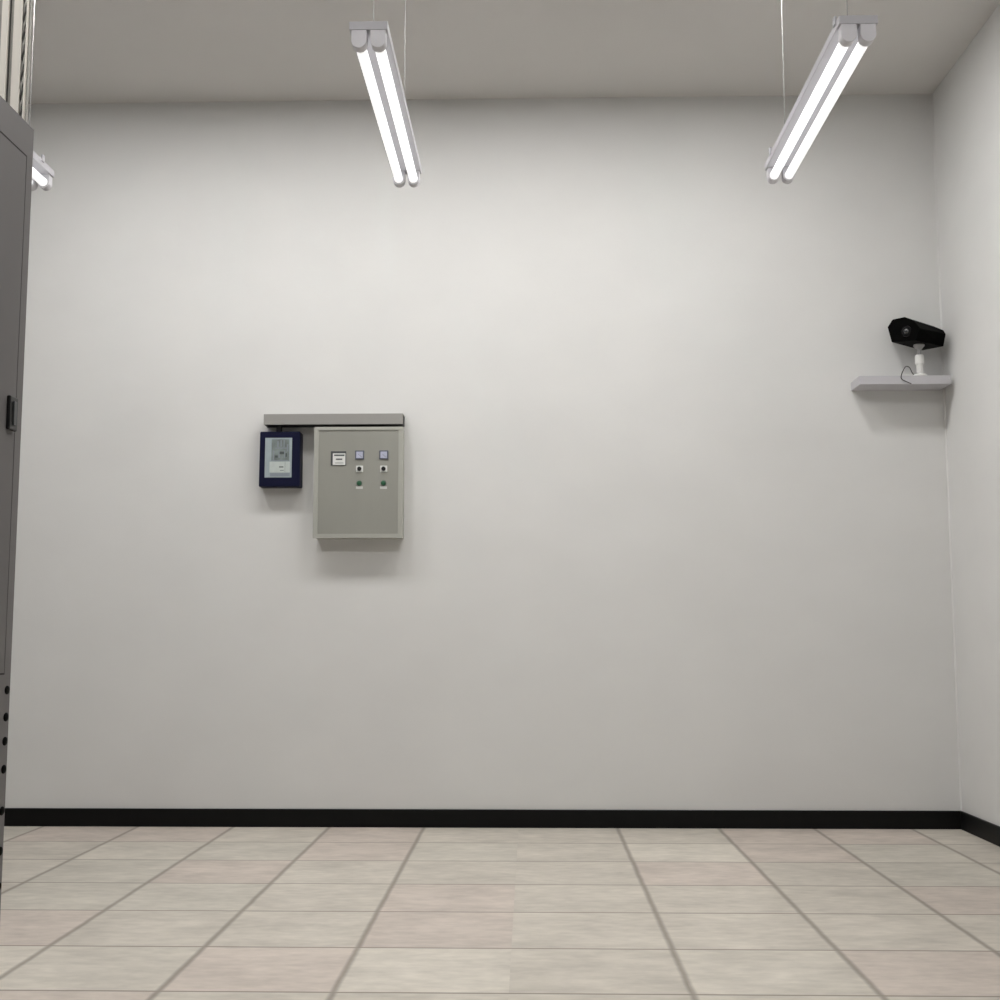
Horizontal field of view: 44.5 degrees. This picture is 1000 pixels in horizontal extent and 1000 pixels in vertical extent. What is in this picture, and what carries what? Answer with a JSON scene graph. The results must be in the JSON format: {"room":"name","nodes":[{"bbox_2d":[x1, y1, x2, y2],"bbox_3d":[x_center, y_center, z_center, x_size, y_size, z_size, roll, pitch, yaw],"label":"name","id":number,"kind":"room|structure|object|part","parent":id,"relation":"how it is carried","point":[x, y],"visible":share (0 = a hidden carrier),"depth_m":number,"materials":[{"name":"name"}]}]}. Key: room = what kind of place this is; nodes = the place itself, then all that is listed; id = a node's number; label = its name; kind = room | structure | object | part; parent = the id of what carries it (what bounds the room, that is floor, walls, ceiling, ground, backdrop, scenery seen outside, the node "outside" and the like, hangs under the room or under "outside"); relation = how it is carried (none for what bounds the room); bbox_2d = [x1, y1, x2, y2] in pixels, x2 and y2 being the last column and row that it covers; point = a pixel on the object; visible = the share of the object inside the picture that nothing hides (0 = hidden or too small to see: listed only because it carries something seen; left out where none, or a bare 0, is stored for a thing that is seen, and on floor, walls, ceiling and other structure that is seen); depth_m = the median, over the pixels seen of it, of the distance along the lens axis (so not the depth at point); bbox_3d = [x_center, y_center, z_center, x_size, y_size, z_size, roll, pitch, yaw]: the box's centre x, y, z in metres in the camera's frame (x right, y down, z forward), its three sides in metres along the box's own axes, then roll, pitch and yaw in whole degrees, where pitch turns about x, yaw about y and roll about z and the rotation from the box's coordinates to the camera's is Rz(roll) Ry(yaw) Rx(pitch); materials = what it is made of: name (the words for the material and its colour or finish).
{"room":"electrical room","nodes":[
{"label":"electrical room","id":0,"kind":"room"},
{"bbox_2d":[5,94,959,810],"bbox_3d":[-0.465,-0.304,8.043,7.084,4.769,0.200,0,-6,1],"label":"wall","id":1,"kind":"structure","parent":0,"point":[659,549],"depth_m":7.92,"materials":[{"name":"paint"}]},
{"bbox_2d":[259,432,302,487],"bbox_3d":[-1.415,-0.258,7.907,0.264,0.357,0.104,0,-6,1],"label":"display panel","id":2,"kind":"object","parent":1,"relation":"attached to","point":[281,453],"visible":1,"depth_m":7.86,"materials":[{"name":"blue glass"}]},
{"bbox_2d":[264,413,404,431],"bbox_3d":[-1.070,-0.493,7.917,0.898,0.112,0.120,0,-6,1],"label":"duct","id":3,"kind":"object","parent":1,"relation":"attached to","point":[278,421],"visible":1,"depth_m":7.86,"materials":[{"name":"grey metal"}]},
{"bbox_2d":[313,427,404,538],"bbox_3d":[-0.902,-0.107,7.852,0.570,0.713,0.156,0,-6,1],"label":"electrical panel","id":4,"kind":"object","parent":1,"relation":"attached to","point":[358,485],"visible":1,"depth_m":7.80,"materials":[{"name":"metal"}]},
{"bbox_2d":[356,466,362,471],"bbox_3d":[-0.897,-0.199,7.795,0.045,0.041,0.022,0,-6,1],"label":"switch","id":5,"kind":"object","parent":4,"relation":"attached to","point":[358,468],"depth_m":7.80,"materials":[{"name":"black"}]},
{"bbox_2d":[380,466,386,471],"bbox_3d":[-0.742,-0.200,7.791,0.045,0.041,0.022,0,-6,1],"label":"switch","id":6,"kind":"object","parent":4,"relation":"attached to","point":[382,468],"depth_m":7.80,"materials":[{"name":"black"}]},
{"bbox_2d":[4,808,960,828],"bbox_3d":[-0.467,1.999,7.679,6.684,0.112,0.018,0,-6,1],"label":"baseboard","id":7,"kind":"structure","parent":1,"relation":"attached to","point":[92,817],"depth_m":7.66,"materials":[{"name":"black rubber"}]},
{"bbox_2d":[851,375,950,390],"bbox_3d":[2.556,-0.746,7.811,0.572,0.055,0.210,0,-6,1],"label":"wall shelf","id":8,"kind":"object","parent":1,"relation":"attached to","point":[925,382],"visible":1,"depth_m":7.71,"materials":[{"name":"grey laminate"}]},
{"bbox_2d":[888,317,945,383],"bbox_3d":[2.647,-0.941,7.797,0.292,0.441,0.258,4,-7,-32],"label":"security camera","id":9,"kind":"object","parent":8,"relation":"on","point":[904,331],"visible":1,"depth_m":7.74,"materials":[{"name":"black plastic"}]},
{"bbox_3d":[2.580,-0.787,7.716,0.114,0.118,0.031,3,-7,-25],"label":"power cord","id":10,"kind":"part","parent":9,"relation":"part of","materials":[{"name":"grey plastic"}]},
{"bbox_3d":[2.661,-0.971,7.768,0.068,0.033,0.068,0,-6,1],"label":"mounting plate","id":11,"kind":"part","parent":9,"relation":"part of","materials":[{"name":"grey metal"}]},
{"bbox_2d":[931,94,961,810],"bbox_3d":[2.869,-0.381,7.864,0.009,4.658,0.009,0,-6,1],"label":"trim","id":12,"kind":"structure","parent":1,"relation":"attached to","point":[931,94],"depth_m":7.84,"materials":[{"name":"paint"}]},
{"bbox_2d":[0,826,999,999],"bbox_3d":[-0.601,1.450,2.193,6.684,0.001,11.047,0,-6,1],"label":"floor","id":13,"kind":"structure","parent":0,"point":[87,912],"depth_m":5.23,"materials":[{"name":"tile"}]},
{"bbox_2d":[0,96,33,909],"bbox_3d":[-1.656,0.242,2.629,0.914,2.498,0.817,0,-6,1],"label":"metal cabinet","id":14,"kind":"object","parent":13,"relation":"on","point":[16,135],"visible":1,"depth_m":3.00,"materials":[{"name":"grey metal"}]},
{"bbox_3d":[-1.200,-0.213,3.010,0.010,0.084,0.046,0,-6,1],"label":"handle","id":15,"kind":"part","parent":14,"relation":"part of","materials":[{"name":"black"}]},
{"bbox_3d":[-1.215,-0.267,2.673,0.004,1.300,0.740,0,-6,1],"label":"door","id":16,"kind":"part","parent":14,"relation":"part of","materials":[{"name":"grey metal"}]},
{"bbox_3d":[-1.194,-0.213,3.009,0.004,0.060,0.016,0,-6,1],"label":"handle lever","id":17,"kind":"part","parent":14,"relation":"part of","materials":[{"name":"grey metal"}]},
{"bbox_2d":[0,0,32,121],"bbox_3d":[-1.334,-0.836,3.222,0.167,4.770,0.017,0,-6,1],"label":"cable riser","id":18,"kind":"object","parent":14,"relation":"on","point":[15,15],"visible":0.19,"depth_m":3.25,"materials":[{"name":"grey plastic"}]},
{"bbox_2d":[28,0,999,103],"bbox_3d":[-0.603,-3.390,2.727,7.084,0.200,11.447,0,-6,1],"label":"ceiling","id":19,"kind":"structure","parent":0,"point":[85,51],"depth_m":7.45,"materials":[{"name":"paint"}]},
{"bbox_2d":[29,0,53,190],"bbox_3d":[-2.534,-2.353,5.957,0.168,1.160,1.600,0,-6,1],"label":"fluorescent light","id":20,"kind":"object","parent":19,"relation":"hanging from","point":[42,174],"visible":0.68,"depth_m":6.59,"materials":[{"name":"metal"}]},
{"bbox_2d":[349,0,421,187],"bbox_3d":[-0.525,-2.359,5.909,0.159,1.160,1.600,0,-6,1],"label":"fluorescent light","id":21,"kind":"object","parent":19,"relation":"hanging from","point":[372,43],"visible":1,"depth_m":5.61,"materials":[{"name":"metal"}]},
{"bbox_2d":[765,0,877,183],"bbox_3d":[1.484,-2.365,5.860,0.168,1.160,1.600,0,-6,1],"label":"fluorescent light","id":22,"kind":"object","parent":19,"relation":"hanging from","point":[849,37],"visible":1,"depth_m":5.57,"materials":[{"name":"metal"}]},
{"bbox_2d":[933,4,999,825],"bbox_3d":[2.839,-0.931,2.372,0.200,4.769,11.047,0,-6,1],"label":"wall","id":23,"kind":"structure","parent":0,"point":[966,104],"depth_m":7.38,"materials":[{"name":"paint"}]},
{"bbox_2d":[960,811,999,846],"bbox_3d":[2.731,1.383,2.110,0.018,0.112,11.029,0,-6,1],"label":"baseboard","id":24,"kind":"structure","parent":23,"relation":"attached to","point":[990,832],"depth_m":7.25,"materials":[{"name":"black plastic"}]}
]}

